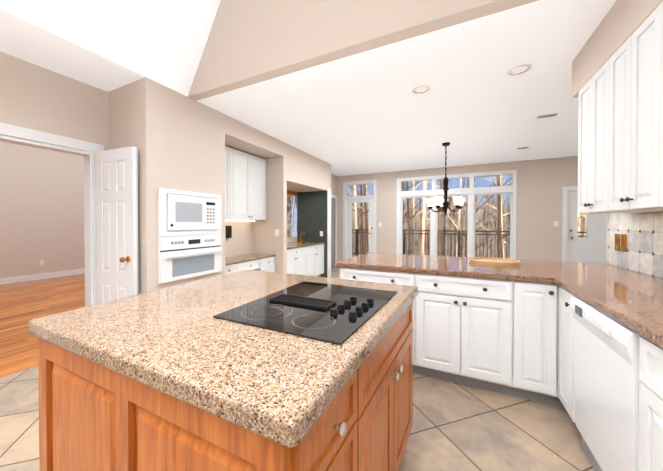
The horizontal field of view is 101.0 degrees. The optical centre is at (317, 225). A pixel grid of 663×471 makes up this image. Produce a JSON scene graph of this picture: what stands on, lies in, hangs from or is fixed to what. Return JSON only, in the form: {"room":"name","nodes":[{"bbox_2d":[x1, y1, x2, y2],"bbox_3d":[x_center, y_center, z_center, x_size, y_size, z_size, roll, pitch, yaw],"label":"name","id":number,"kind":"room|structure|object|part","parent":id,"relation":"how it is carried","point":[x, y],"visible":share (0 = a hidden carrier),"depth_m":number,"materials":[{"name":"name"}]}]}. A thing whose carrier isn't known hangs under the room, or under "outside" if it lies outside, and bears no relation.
{"room":"kitchen","nodes":[
{"label":"kitchen","id":0,"kind":"room"},
{"bbox_2d":[0,274,84,377],"bbox_3d":[-4.116,1.292,5.155,5.226,0.100,10.700,0,1,27],"label":"floor","id":1,"kind":"structure","parent":0,"point":[22,304],"depth_m":4.13,"materials":[{"name":"brown wood"}]},
{"bbox_2d":[0,141,84,278],"bbox_3d":[-6.402,-0.669,6.295,0.100,3.800,10.700,0,1,27],"label":"wall","id":2,"kind":"structure","parent":0,"point":[41,204],"depth_m":6.27,"materials":[{"name":"beige paint"}]},
{"bbox_2d":[0,268,84,284],"bbox_3d":[-6.351,1.166,6.286,0.016,0.130,10.500,0,1,27],"label":"baseboard","id":3,"kind":"structure","parent":2,"relation":"attached to","point":[10,280],"depth_m":6.26,"materials":[{"name":"white"}]},
{"bbox_2d":[0,51,253,256],"bbox_3d":[-2.716,-0.621,2.264,0.130,3.780,6.642,0,1,27],"label":"wall","id":4,"kind":"structure","parent":0,"point":[36,97],"depth_m":2.59,"materials":[{"name":"beige paint"}]},
{"bbox_2d":[0,122,103,306],"bbox_3d":[-2.773,0.208,2.137,0.150,2.125,1.850,0,1,27],"label":"trim","id":5,"kind":"structure","parent":4,"relation":"attached to","point":[13,134],"depth_m":2.83,"materials":[{"name":"white wood"}]},
{"bbox_2d":[95,146,137,303],"bbox_3d":[-2.035,0.244,2.752,0.570,2.018,0.154,0,1,27],"label":"door","id":6,"kind":"structure","parent":4,"relation":"in","point":[116,189],"depth_m":2.72,"materials":[{"name":"white wood"}]},
{"bbox_3d":[-1.842,0.324,2.654,0.063,0.060,0.154,0,1,27],"label":"knob","id":7,"kind":"part","parent":6,"relation":"part of","materials":[{"name":"gold metal"}]},
{"bbox_2d":[226,226,231,237],"label":"switch plates","id":8,"kind":"object","parent":4,"relation":"attached to","point":[228,228],"depth_m":4.50,"materials":[{"name":"black plastic"}]},
{"bbox_2d":[226,226,231,237],"bbox_3d":[-1.473,0.098,4.521,0.050,0.200,0.090,0,1,27],"label":"switch","id":9,"kind":"object","parent":8,"relation":"attached to","point":[228,228],"depth_m":4.50,"materials":[{"name":"black plastic"}]},
{"bbox_2d":[225,146,232,220],"bbox_3d":[-1.563,-0.645,4.055,0.302,1.105,0.500,0,1,27],"label":"upper cabinet","id":10,"kind":"object","parent":4,"relation":"attached to","point":[228,151],"depth_m":4.15,"materials":[{"name":"white wood"}]},
{"bbox_2d":[233,149,265,221],"bbox_3d":[-1.285,-0.651,4.605,0.302,1.105,0.946,0,1,27],"label":"upper cabinet","id":11,"kind":"object","parent":4,"relation":"attached to","point":[245,186],"depth_m":4.54,"materials":[{"name":"white wood"}]},
{"bbox_2d":[225,253,275,273],"bbox_3d":[-1.272,0.834,4.391,0.531,0.630,1.353,0,1,27],"label":"desk","id":12,"kind":"object","parent":4,"relation":"attached to","point":[259,262],"visible":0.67,"depth_m":4.44,"materials":[{"name":"white wood"}]},
{"bbox_2d":[108,77,337,293],"bbox_3d":[-0.741,-0.122,5.590,0.960,2.720,6.047,0,1,27],"label":"wall pier","id":13,"kind":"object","parent":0,"point":[179,141],"visible":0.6,"depth_m":3.12,"materials":[{"name":"beige paint"}]},
{"bbox_2d":[157,188,221,283],"bbox_3d":[-1.401,0.101,3.122,0.095,0.980,0.820,0,1,27],"label":"oven","id":14,"kind":"object","parent":13,"relation":"attached to","point":[189,232],"visible":1,"depth_m":3.05,"materials":[{"name":"white metal"}]},
{"bbox_2d":[0,266,594,470],"bbox_3d":[1.179,1.319,2.331,6.774,0.100,10.450,0,1,27],"label":"floor","id":15,"kind":"structure","parent":0,"point":[458,427],"depth_m":1.69,"materials":[{"name":"beige tile"}]},
{"bbox_2d":[38,305,412,470],"bbox_3d":[-0.290,0.846,1.339,1.303,0.866,1.220,0,1,27],"label":"kitchen island","id":16,"kind":"object","parent":15,"relation":"on","point":[91,419],"depth_m":0.86,"materials":[{"name":"brown wood"}]},
{"bbox_2d":[28,269,417,470],"bbox_3d":[-0.291,0.385,1.346,1.338,0.055,1.280,0,1,27],"label":"island countertop","id":17,"kind":"structure","parent":16,"relation":"on","point":[301,397],"depth_m":0.79,"materials":[{"name":"beige stone"}]},
{"bbox_2d":[212,277,399,348],"bbox_3d":[0.008,0.345,1.261,0.575,0.027,0.720,0,1,27],"label":"cooktop","id":18,"kind":"object","parent":17,"relation":"in","point":[334,312],"depth_m":1.15,"materials":[{"name":"black glass"}]},
{"bbox_3d":[0.213,0.786,0.963,0.065,0.592,0.662,0,1,27],"label":"knob","id":19,"kind":"part","parent":16,"relation":"part of","materials":[{"name":"silver metal"}]},
{"bbox_2d":[287,231,323,276],"bbox_3d":[-0.556,0.677,5.873,0.777,1.115,1.721,0,1,27],"label":"bar","id":20,"kind":"object","parent":15,"relation":"on","point":[305,258],"visible":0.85,"depth_m":5.79,"materials":[{"name":"white wood"}]},
{"bbox_2d":[336,252,551,403],"bbox_3d":[1.108,0.806,2.662,1.590,0.920,1.038,0,1,27],"label":"base cabinet","id":21,"kind":"object","parent":15,"relation":"on","point":[485,327],"depth_m":2.09,"materials":[{"name":"white wood"}]},
{"bbox_2d":[469,257,519,265],"bbox_3d":[1.640,0.331,2.542,0.400,0.030,0.400,0,1,27],"label":"lazy susan tray","id":22,"kind":"object","parent":21,"relation":"on","point":[492,261],"visible":1,"depth_m":2.52,"materials":[{"name":"brown wood"}]},
{"bbox_2d":[532,260,662,470],"bbox_3d":[1.016,0.831,-0.002,0.656,0.920,5.946,0,1,27],"label":"base cabinet","id":23,"kind":"object","parent":15,"relation":"on","point":[581,344],"depth_m":1.30,"materials":[{"name":"white wood"}]},
{"bbox_2d":[570,296,642,470],"bbox_3d":[1.376,0.841,1.307,0.102,0.875,0.600,0,1,27],"label":"dishwasher","id":24,"kind":"object","parent":23,"relation":"in","point":[606,350],"depth_m":1.24,"materials":[{"name":"white metal"}]},
{"bbox_2d":[0,0,615,175],"bbox_3d":[1.074,-1.972,2.409,7.060,1.040,10.350,0,1,27],"label":"ceiling","id":25,"kind":"structure","parent":0,"point":[367,112],"depth_m":2.76,"materials":[{"name":"white paint"}]},
{"bbox_2d":[412,86,430,93],"bbox_3d":[1.108,-1.470,2.918,0.188,0.034,0.188,0,1,18],"label":"recessed light","id":26,"kind":"object","parent":25,"relation":"in","point":[413,91],"depth_m":2.93,"materials":[{"name":"beige metal"}]},
{"bbox_2d":[426,142,464,214],"bbox_3d":[2.287,-0.834,4.903,0.642,1.281,0.646,0,1,27],"label":"chandelier","id":27,"kind":"object","parent":25,"relation":"hanging from","point":[444,203],"visible":1,"depth_m":4.86,"materials":[{"name":"brown metal"}]},
{"bbox_3d":[2.287,-0.427,4.907,0.642,0.145,0.646,0,1,27],"label":"lamp shade","id":28,"kind":"part","parent":27,"relation":"part of","materials":[{"name":"white glass"}]},
{"bbox_2d":[507,65,531,75],"bbox_3d":[1.879,-1.466,2.545,0.188,0.034,0.188,0,1,18],"label":"recessed light","id":29,"kind":"object","parent":25,"relation":"in","point":[508,73],"depth_m":2.55,"materials":[{"name":"beige metal"}]},
{"bbox_2d":[535,113,558,118],"bbox_3d":[3.044,-1.458,3.624,0.220,0.008,0.120,0,1,27],"label":"air vent","id":30,"kind":"object","parent":25,"relation":"in","point":[546,116],"depth_m":3.61,"materials":[{"name":"white metal"}]},
{"bbox_2d":[297,191,326,276],"bbox_3d":[-0.144,0.198,6.630,0.828,2.060,0.007,0,1,27],"label":"wall","id":31,"kind":"structure","parent":0,"point":[312,215],"depth_m":6.60,"materials":[{"name":"grey paint"}]},
{"bbox_2d":[287,191,297,236],"bbox_3d":[-0.790,-0.269,6.234,0.030,1.080,1.260,0,1,27],"label":"window","id":32,"kind":"structure","parent":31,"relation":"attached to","point":[291,214],"depth_m":6.57,"materials":[{"name":"clear glass"}]},
{"bbox_2d":[328,188,330,276],"bbox_3d":[0.284,0.169,6.541,0.012,2.120,0.170,0,1,27],"label":"trim","id":33,"kind":"structure","parent":31,"relation":"attached to","point":[329,232],"depth_m":6.53,"materials":[{"name":"white"}]},
{"bbox_2d":[188,0,538,100],"bbox_3d":[0.320,-1.980,2.236,3.950,1.060,0.120,0,1,27],"label":"wall","id":34,"kind":"structure","parent":0,"point":[250,42],"depth_m":2.41,"materials":[{"name":"beige paint"}]},
{"bbox_2d":[338,156,577,261],"bbox_3d":[3.518,-0.225,6.904,6.750,2.900,0.150,0,1,27],"label":"wall","id":35,"kind":"structure","parent":0,"point":[541,183],"depth_m":6.20,"materials":[{"name":"beige paint"}]},
{"bbox_2d":[331,194,336,267],"bbox_3d":[0.368,0.156,7.810,0.015,2.120,0.910,0,1,27],"label":"trim","id":36,"kind":"structure","parent":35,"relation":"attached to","point":[333,230],"depth_m":8.02,"materials":[{"name":"white"}]},
{"bbox_2d":[343,170,606,263],"bbox_3d":[3.485,-0.039,6.862,6.066,2.528,0.158,0,1,27],"label":"window","id":37,"kind":"structure","parent":35,"relation":"in","point":[591,248],"depth_m":6.67,"materials":[{"name":"white"}]},
{"bbox_3d":[1.234,-0.050,8.019,1.006,2.528,0.130,0,1,27],"label":"door frame","id":38,"kind":"part","parent":37,"relation":"part of","materials":[{"name":"white wood"}]},
{"bbox_3d":[3.391,-0.135,6.931,2.696,2.316,0.120,0,1,27],"label":"triple frame","id":39,"kind":"part","parent":37,"relation":"part of","materials":[{"name":"white wood"}]},
{"bbox_3d":[5.750,0.197,5.716,0.986,2.078,0.158,0,1,27],"label":"door frame","id":40,"kind":"part","parent":37,"relation":"part of","materials":[{"name":"white"}]},
{"bbox_2d":[347,175,586,258],"bbox_3d":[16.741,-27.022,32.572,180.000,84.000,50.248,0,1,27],"label":"trees","id":41,"kind":"object","parent":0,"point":[482,219],"depth_m":45.77,"materials":[{"name":"beige plant"}]},
{"bbox_2d":[572,0,662,97],"bbox_3d":[1.110,-1.267,-0.201,0.330,0.320,5.715,0,1,27],"label":"soffit","id":42,"kind":"structure","parent":0,"point":[622,21],"depth_m":1.84,"materials":[{"name":"beige paint"}]},
{"bbox_3d":[1.356,-0.597,-0.241,0.150,3.780,6.056,0,1,27],"label":"wall","id":43,"kind":"structure","parent":0,"visible":0},
{"bbox_2d":[577,68,605,213],"bbox_3d":[2.203,-0.612,1.963,0.328,1.028,0.568,0,1,27],"label":"upper cabinet","id":44,"kind":"object","parent":43,"relation":"attached to","point":[589,104],"depth_m":2.08,"materials":[{"name":"white wood"}]},
{"bbox_2d":[601,16,662,212],"bbox_3d":[1.981,-0.608,1.526,0.328,1.028,0.620,0,1,27],"label":"upper cabinet","id":45,"kind":"object","parent":43,"relation":"attached to","point":[620,136],"depth_m":1.65,"materials":[{"name":"white wood"}]},
{"bbox_2d":[606,211,662,278],"bbox_3d":[1.308,0.133,-0.154,0.008,0.480,5.954,0,1,27],"label":"backsplash","id":46,"kind":"structure","parent":43,"relation":"attached to","point":[643,254],"depth_m":2.06,"materials":[{"name":"beige tile"}]},
{"bbox_2d":[615,234,626,251],"label":"switch plates","id":47,"kind":"object","parent":46,"relation":"attached to","point":[617,239],"depth_m":2.27,"materials":[{"name":"gold"}]},
{"bbox_2d":[615,234,626,251],"bbox_3d":[2.532,0.139,2.284,0.011,0.140,0.180,0,1,27],"label":"outlet","id":48,"kind":"object","parent":47,"relation":"attached to","point":[617,236],"depth_m":2.27,"materials":[{"name":"gold wood"}]},
{"bbox_2d":[645,1,662,208],"bbox_3d":[1.748,-0.604,1.065,0.328,1.028,0.620,0,1,27],"label":"upper cabinet","id":49,"kind":"object","parent":43,"relation":"attached to","point":[653,143],"depth_m":1.40,"materials":[{"name":"white wood"}]},
{"label":"outside","id":50,"kind":"structure","parent":0,"visible":0},
{"bbox_2d":[352,229,586,258],"bbox_3d":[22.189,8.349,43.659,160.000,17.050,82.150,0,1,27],"label":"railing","id":51,"kind":"object","parent":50,"point":[451,234],"depth_m":9.36,"materials":[{"name":"brown metal"}]}
]}

